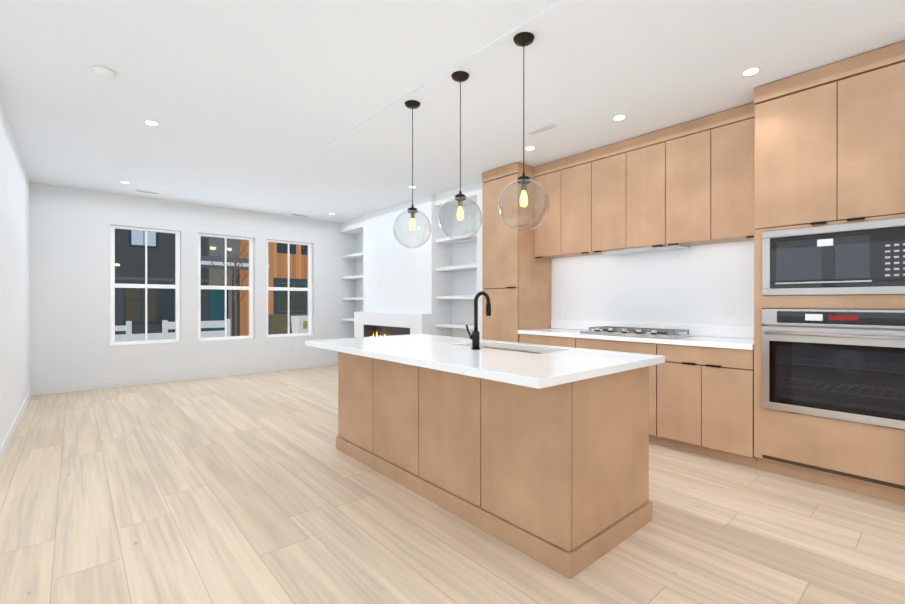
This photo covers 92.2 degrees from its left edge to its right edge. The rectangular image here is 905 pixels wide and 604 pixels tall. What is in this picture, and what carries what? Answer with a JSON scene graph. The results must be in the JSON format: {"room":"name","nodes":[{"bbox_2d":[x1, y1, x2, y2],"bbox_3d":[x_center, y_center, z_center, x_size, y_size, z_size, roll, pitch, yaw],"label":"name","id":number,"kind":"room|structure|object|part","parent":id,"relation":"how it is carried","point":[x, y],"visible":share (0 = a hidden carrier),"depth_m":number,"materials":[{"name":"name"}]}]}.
{"room":"kitchen and living room","nodes":[
{"label":"kitchen and living room","id":0,"kind":"room"},
{"bbox_2d":[0,102,29,446],"bbox_3d":[-4.370,-0.179,4.251,0.150,2.800,3.770,0,0,-41],"label":"wall","id":1,"kind":"structure","parent":0,"point":[14,285],"depth_m":4.00,"materials":[{"name":"white paint"}]},
{"bbox_2d":[0,389,31,462],"bbox_3d":[-4.299,1.176,4.293,0.012,0.090,3.762,0,0,-41],"label":"baseboard","id":2,"kind":"structure","parent":1,"relation":"attached to","point":[5,444],"depth_m":4.04,"materials":[{"name":"white"}]},
{"bbox_2d":[30,183,355,388],"bbox_3d":[-3.820,-0.181,7.360,5.060,2.800,0.200,0,0,-41],"label":"wall","id":3,"kind":"structure","parent":0,"point":[70,286],"depth_m":6.54,"materials":[{"name":"white paint"}]},
{"bbox_2d":[110,225,179,344],"bbox_3d":[-4.679,-0.256,6.656,0.880,1.750,0.065,0,0,-41],"label":"window","id":4,"kind":"structure","parent":3,"relation":"in","point":[114,285],"depth_m":6.63,"materials":[{"name":"white"}]},
{"bbox_2d":[32,360,337,395],"bbox_3d":[-3.751,1.174,7.281,4.760,0.090,0.012,0,0,-41],"label":"baseboard","id":5,"kind":"structure","parent":3,"relation":"attached to","point":[53,390],"depth_m":6.73,"materials":[{"name":"white"}]},
{"bbox_2d":[198,233,252,340],"bbox_3d":[-3.845,-0.256,7.381,0.870,1.750,0.065,0,0,-41],"label":"window","id":6,"kind":"structure","parent":3,"relation":"in","point":[236,287],"depth_m":7.37,"materials":[{"name":"white"}]},
{"bbox_2d":[267,240,311,336],"bbox_3d":[-3.042,-0.257,8.080,0.860,1.750,0.065,0,0,-41],"label":"window","id":7,"kind":"structure","parent":3,"relation":"in","point":[308,289],"depth_m":8.13,"materials":[{"name":"white"}]},
{"bbox_2d":[0,0,557,222],"bbox_3d":[-1.388,-1.653,2.344,7.970,0.150,10.960,0,0,-41],"label":"ceiling","id":8,"kind":"structure","parent":0,"point":[254,105],"depth_m":3.22,"materials":[{"name":"white paint"}]},
{"bbox_2d":[91,66,115,78],"bbox_3d":[-2.369,-1.559,2.962,0.132,0.038,0.132,0,0,-41],"label":"smoke detector","id":9,"kind":"object","parent":8,"relation":"attached to","point":[103,72],"visible":1,"depth_m":2.93,"materials":[{"name":"white plastic"}]},
{"bbox_2d":[135,189,160,194],"bbox_3d":[-4.334,-1.575,6.197,0.300,0.009,0.100,0,0,-41],"label":"ceiling vent","id":10,"kind":"object","parent":8,"relation":"in","point":[147,192],"visible":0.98,"depth_m":6.20,"materials":[{"name":"white plastic"}]},
{"bbox_2d":[143,120,159,125],"bbox_3d":[-2.642,-1.577,3.825,0.124,0.004,0.124,0,0,-41],"label":"recessed light","id":11,"kind":"object","parent":8,"relation":"in","point":[150,123],"visible":1,"depth_m":3.83,"materials":[{"name":"white plastic"}]},
{"bbox_2d":[341,182,482,338],"bbox_3d":[-0.790,-0.181,7.060,0.580,2.800,4.230,0,0,-41],"label":"wall","id":12,"kind":"structure","parent":0,"point":[414,283],"depth_m":6.67,"materials":[{"name":"white paint"}]},
{"bbox_2d":[342,318,353,320],"bbox_3d":[-1.752,0.326,8.363,0.317,0.045,0.994,0,0,-41],"label":"shelf","id":13,"kind":"object","parent":12,"relation":"attached to","point":[347,319],"visible":0.29,"depth_m":8.47,"materials":[{"name":"white wood"}]},
{"bbox_2d":[342,297,362,299],"bbox_3d":[-1.752,-0.079,8.363,0.317,0.045,0.994,0,0,-41],"label":"shelf","id":14,"kind":"object","parent":12,"relation":"attached to","point":[358,298],"visible":0.48,"depth_m":8.24,"materials":[{"name":"white wood"}]},
{"bbox_2d":[342,275,362,279],"bbox_3d":[-1.752,-0.494,8.363,0.317,0.045,0.994,0,0,-41],"label":"shelf","id":15,"kind":"object","parent":12,"relation":"attached to","point":[356,277],"visible":0.52,"depth_m":8.42,"materials":[{"name":"white wood"}]},
{"bbox_2d":[342,252,362,258],"bbox_3d":[-1.752,-0.909,8.362,0.317,0.045,0.994,0,0,-41],"label":"shelf","id":16,"kind":"object","parent":12,"relation":"attached to","point":[356,256],"visible":0.44,"depth_m":8.36,"materials":[{"name":"white wood"}]},
{"bbox_2d":[364,325,409,336],"bbox_3d":[-1.007,0.534,7.011,0.167,0.324,1.374,0,0,-41],"label":"fireplace insert","id":17,"kind":"object","parent":12,"relation":"in","point":[373,330],"visible":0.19,"depth_m":7.24,"materials":[{"name":"grey metal"}]},
{"bbox_2d":[436,323,473,328],"bbox_3d":[0.164,0.327,6.160,0.317,0.045,0.874,0,0,-41],"label":"shelf","id":18,"kind":"object","parent":12,"relation":"attached to","point":[456,325],"visible":0.54,"depth_m":6.15,"materials":[{"name":"white wood"}]},
{"bbox_2d":[436,295,475,298],"bbox_3d":[0.164,-0.078,6.160,0.317,0.045,0.874,0,0,-41],"label":"shelf","id":19,"kind":"object","parent":12,"relation":"attached to","point":[457,297],"visible":0.62,"depth_m":6.03,"materials":[{"name":"white wood"}]},
{"bbox_2d":[436,264,476,271],"bbox_3d":[0.164,-0.493,6.159,0.317,0.045,0.874,0,0,-41],"label":"shelf","id":20,"kind":"object","parent":12,"relation":"attached to","point":[461,268],"visible":0.6,"depth_m":6.13,"materials":[{"name":"white wood"}]},
{"bbox_2d":[436,233,476,243],"bbox_3d":[0.164,-0.908,6.159,0.317,0.045,0.874,0,0,-41],"label":"shelf","id":21,"kind":"object","parent":12,"relation":"attached to","point":[447,240],"visible":0.52,"depth_m":6.18,"materials":[{"name":"white wood"}]},
{"bbox_2d":[0,365,904,603],"bbox_3d":[-1.388,1.282,2.346,7.970,0.120,10.960,0,0,-41],"label":"floor","id":22,"kind":"structure","parent":0,"point":[256,488],"depth_m":2.39,"materials":[{"name":"brown wood"}]},
{"bbox_2d":[336,343,651,578],"bbox_3d":[0.075,0.782,3.049,0.802,0.879,2.280,0,0,-41],"label":"kitchen island","id":23,"kind":"object","parent":22,"relation":"on","point":[539,453],"depth_m":2.29,"materials":[{"name":"brown wood"}]},
{"bbox_2d":[305,336,624,390],"bbox_3d":[-0.156,0.322,2.834,0.690,0.040,2.320,0,0,-41],"label":"island countertop","id":24,"kind":"structure","parent":23,"relation":"on","point":[519,368],"depth_m":2.33,"materials":[{"name":"white stone"}]},
{"bbox_2d":[486,346,544,352],"bbox_3d":[0.391,0.458,3.005,0.384,0.231,0.804,0,0,-41],"label":"sink","id":25,"kind":"object","parent":24,"relation":"in","point":[511,348],"depth_m":3.15,"materials":[{"name":"silver metal"}]},
{"bbox_2d":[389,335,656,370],"bbox_3d":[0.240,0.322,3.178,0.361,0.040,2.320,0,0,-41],"label":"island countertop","id":26,"kind":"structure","parent":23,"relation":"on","point":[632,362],"depth_m":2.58,"materials":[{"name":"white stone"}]},
{"bbox_2d":[465,291,490,349],"bbox_3d":[0.176,0.112,2.888,0.164,0.377,0.106,0,0,-41],"label":"faucet","id":27,"kind":"object","parent":26,"relation":"on","point":[475,337],"depth_m":2.83,"materials":[{"name":"black metal"}]},
{"bbox_2d":[482,162,553,342],"bbox_3d":[0.771,-0.169,5.232,0.617,2.780,0.557,0,0,-41],"label":"tall cabinet","id":28,"kind":"object","parent":22,"relation":"on","point":[517,283],"depth_m":4.99,"materials":[{"name":"brown wood"}]},
{"bbox_2d":[518,333,573,347],"bbox_3d":[1.199,0.782,4.755,0.597,0.879,0.720,0,0,-41],"label":"base cabinet","id":29,"kind":"object","parent":22,"relation":"on","point":[522,337],"depth_m":4.54,"materials":[{"name":"brown wood"}]},
{"bbox_2d":[574,337,653,442],"bbox_3d":[1.695,0.782,4.185,0.597,0.879,0.790,0,0,-41],"label":"base cabinet","id":30,"kind":"object","parent":22,"relation":"on","point":[640,347],"depth_m":3.84,"materials":[{"name":"brown wood"}]},
{"bbox_2d":[654,345,777,466],"bbox_3d":[2.183,0.782,3.624,0.597,0.879,0.697,0,0,-41],"label":"base cabinet","id":31,"kind":"object","parent":22,"relation":"on","point":[703,398],"depth_m":3.38,"materials":[{"name":"brown wood"}]},
{"bbox_2d":[518,329,777,348],"bbox_3d":[1.677,0.320,4.182,0.627,0.040,2.204,0,0,-41],"label":"countertop","id":32,"kind":"structure","parent":31,"relation":"on","point":[590,334],"depth_m":3.76,"materials":[{"name":"white stone"}]},
{"bbox_2d":[579,326,693,338],"bbox_3d":[1.716,0.265,4.117,0.480,0.070,0.880,0,0,-41],"label":"cooktop","id":33,"kind":"object","parent":32,"relation":"in","point":[659,333],"depth_m":3.95,"materials":[{"name":"silver metal"}]},
{"bbox_2d":[750,393,904,503],"bbox_3d":[2.712,0.987,3.014,0.599,0.470,0.912,0,0,-41],"label":"base cabinet","id":34,"kind":"object","parent":22,"relation":"on","point":[845,445],"depth_m":2.84,"materials":[{"name":"brown wood"}]},
{"bbox_2d":[762,309,904,428],"bbox_3d":[2.633,0.394,2.946,0.554,0.705,0.806,0,0,-41],"label":"wall oven","id":35,"kind":"object","parent":34,"relation":"in","point":[837,365],"depth_m":2.80,"materials":[{"name":"silver metal"}]},
{"bbox_2d":[356,203,753,337],"bbox_3d":[1.628,-0.179,4.836,0.150,2.800,10.760,0,0,-41],"label":"wall","id":36,"kind":"structure","parent":0,"point":[699,285],"depth_m":4.44,"materials":[{"name":"white paint"}]},
{"bbox_2d":[534,160,561,260],"bbox_3d":[1.182,-1.045,4.972,0.336,1.029,0.368,0,0,-41],"label":"upper cabinet","id":37,"kind":"object","parent":36,"relation":"attached to","point":[545,234],"depth_m":4.87,"materials":[{"name":"brown wood"}]},
{"bbox_2d":[558,151,605,256],"bbox_3d":[1.424,-1.044,4.694,0.336,1.029,0.368,0,0,-41],"label":"upper cabinet","id":38,"kind":"object","parent":36,"relation":"attached to","point":[573,171],"depth_m":4.61,"materials":[{"name":"brown wood"}]},
{"bbox_2d":[590,141,633,253],"bbox_3d":[1.665,-1.044,4.417,0.336,1.029,0.367,0,0,-41],"label":"upper cabinet","id":39,"kind":"object","parent":36,"relation":"attached to","point":[606,161],"depth_m":4.32,"materials":[{"name":"brown wood"}]},
{"bbox_2d":[622,129,669,252],"bbox_3d":[1.906,-1.044,4.140,0.336,1.029,0.368,0,0,-41],"label":"upper cabinet","id":40,"kind":"object","parent":36,"relation":"attached to","point":[641,155],"depth_m":4.05,"materials":[{"name":"brown wood"}]},
{"bbox_2d":[550,321,777,340],"bbox_3d":[1.906,0.250,4.382,0.020,0.099,2.204,0,0,-41],"label":"backsplash","id":41,"kind":"structure","parent":36,"relation":"attached to","point":[619,327],"depth_m":3.98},
{"bbox_2d":[662,115,717,248],"bbox_3d":[2.147,-1.044,3.862,0.336,1.029,0.368,0,0,-41],"label":"upper cabinet","id":42,"kind":"object","parent":36,"relation":"attached to","point":[685,146],"depth_m":3.76,"materials":[{"name":"brown wood"}]},
{"bbox_2d":[710,104,749,242],"bbox_3d":[2.389,-1.044,3.584,0.336,1.029,0.368,0,0,-41],"label":"upper cabinet","id":43,"kind":"object","parent":36,"relation":"attached to","point":[729,129],"depth_m":3.51,"materials":[{"name":"brown wood"}]},
{"bbox_2d":[750,41,904,312],"bbox_3d":[2.702,-0.761,3.004,0.625,1.594,0.912,0,0,-41],"label":"upper cabinet","id":44,"kind":"object","parent":36,"relation":"attached to","point":[799,179],"depth_m":2.83,"materials":[{"name":"brown wood"}]},
{"bbox_2d":[762,218,904,294],"bbox_3d":[2.507,-0.279,2.835,0.087,0.452,0.806,0,0,-41],"label":"microwave","id":45,"kind":"object","parent":44,"relation":"in","point":[862,256],"depth_m":2.81,"materials":[{"name":"silver metal"}]},
{"bbox_2d":[327,0,904,182],"bbox_3d":[0.995,-1.571,3.605,2.420,0.015,4.065,0,0,-41],"label":"ceiling soffit","id":46,"kind":"structure","parent":0,"point":[592,68],"depth_m":2.98,"materials":[{"name":"white paint"}]},
{"bbox_2d":[393,100,431,247],"bbox_3d":[-0.314,-0.996,3.418,0.300,1.134,0.300,0,0,-41],"label":"pendant light","id":47,"kind":"object","parent":46,"relation":"hanging from","point":[412,105],"visible":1,"depth_m":3.40,"materials":[{"name":"clear glass"}]},
{"bbox_3d":[-0.314,-0.576,3.418,0.300,0.295,0.300,0,0,-41],"label":"globe","id":48,"kind":"part","parent":47,"relation":"part of","materials":[{"name":"clear glass"}]},
{"bbox_3d":[-0.314,-0.615,3.418,0.046,0.098,0.046,0,0,-41],"label":"bulb","id":49,"kind":"part","parent":47,"relation":"part of","materials":[{"name":"yellow glass"}]},
{"bbox_2d":[439,71,481,240],"bbox_3d":[0.054,-0.995,2.996,0.300,1.134,0.300,0,0,-41],"label":"pendant light","id":50,"kind":"object","parent":46,"relation":"hanging from","point":[460,77],"visible":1,"depth_m":2.97,"materials":[{"name":"clear glass"}]},
{"bbox_3d":[0.054,-0.576,2.996,0.300,0.295,0.300,0,0,-41],"label":"globe","id":51,"kind":"part","parent":50,"relation":"part of","materials":[{"name":"clear glass"}]},
{"bbox_3d":[0.054,-0.614,2.996,0.046,0.098,0.046,0,0,-41],"label":"bulb","id":52,"kind":"part","parent":50,"relation":"part of","materials":[{"name":"yellow glass"}]},
{"bbox_2d":[498,32,549,230],"bbox_3d":[0.421,-0.995,2.573,0.300,1.134,0.300,0,0,-41],"label":"pendant light","id":53,"kind":"object","parent":46,"relation":"hanging from","point":[523,39],"visible":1,"depth_m":2.55,"materials":[{"name":"clear glass"}]},
{"bbox_3d":[0.421,-0.575,2.573,0.300,0.295,0.300,0,0,-41],"label":"globe","id":54,"kind":"part","parent":53,"relation":"part of","materials":[{"name":"clear glass"}]},
{"bbox_3d":[0.421,-0.614,2.573,0.046,0.098,0.046,0,0,-41],"label":"bulb","id":55,"kind":"part","parent":53,"relation":"part of","materials":[{"name":"yellow glass"}]},
{"bbox_2d":[524,146,535,150],"bbox_3d":[0.787,-1.562,4.408,0.124,0.004,0.124,0,0,-41],"label":"recessed light","id":56,"kind":"object","parent":46,"relation":"attached to","point":[529,148],"visible":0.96,"depth_m":4.41,"materials":[{"name":"white plastic"}]},
{"bbox_2d":[525,123,558,135],"bbox_3d":[0.802,-1.559,3.918,0.100,0.009,0.300,0,0,-41],"label":"ceiling air vent","id":57,"kind":"object","parent":46,"relation":"attached to","point":[549,126],"visible":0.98,"depth_m":3.91,"materials":[{"name":"white plastic"}]},
{"bbox_2d":[612,115,626,120],"bbox_3d":[1.409,-1.561,3.677,0.124,0.004,0.124,0,0,-41],"label":"recessed light","id":58,"kind":"object","parent":46,"relation":"attached to","point":[618,117],"visible":1,"depth_m":3.67,"materials":[{"name":"white plastic"}]},
{"bbox_2d":[740,67,761,76],"bbox_3d":[2.017,-1.561,2.947,0.124,0.004,0.124,0,0,-41],"label":"recessed light","id":59,"kind":"object","parent":46,"relation":"attached to","point":[752,71],"visible":1,"depth_m":2.94,"materials":[{"name":"white plastic"}]},
{"label":"outside","id":60,"kind":"structure","parent":0,"visible":0},
{"bbox_3d":[-22.065,1.652,32.551,90.000,0.200,61.720,0,0,-41],"label":"ground","id":61,"kind":"structure","parent":60,"visible":0},
{"bbox_2d":[115,229,208,334],"bbox_3d":[-17.214,-2.362,16.643,12.450,7.850,8.090,0,0,-41],"label":"building","id":62,"kind":"structure","parent":61,"relation":"on","point":[154,261],"depth_m":16.36,"materials":[{"name":"grey"}]},
{"bbox_2d":[115,319,230,341],"bbox_3d":[-7.526,0.992,10.022,4.380,1.150,0.800,0,0,-41],"label":"fence","id":63,"kind":"object","parent":61,"relation":"on","point":[150,336],"depth_m":10.44,"materials":[{"name":"white wood"}]},
{"bbox_2d":[211,238,248,335],"bbox_3d":[-6.193,-0.189,12.433,0.467,3.510,1.194,0,0,36],"label":"tree","id":64,"kind":"object","parent":61,"relation":"on","point":[235,293],"depth_m":12.37,"materials":[{"name":"brown plant"}]},
{"bbox_2d":[201,236,268,335],"bbox_3d":[-11.679,-2.365,20.336,2.850,7.850,9.780,0,0,-41],"label":"building","id":65,"kind":"structure","parent":61,"relation":"on","point":[220,249],"depth_m":18.80,"materials":[{"name":"grey"}]},
{"bbox_2d":[232,240,307,335],"bbox_3d":[-5.712,-2.368,25.644,14.380,7.850,9.600,0,0,-41],"label":"building","id":66,"kind":"structure","parent":61,"relation":"on","point":[277,297],"depth_m":19.47,"materials":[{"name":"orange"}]},
{"bbox_2d":[291,316,307,332],"bbox_3d":[-5.288,1.013,15.480,0.600,1.094,0.855,0,0,-41],"label":"sign","id":67,"kind":"object","parent":61,"relation":"on","point":[302,321],"depth_m":15.18,"materials":[{"name":"white"}]}
]}

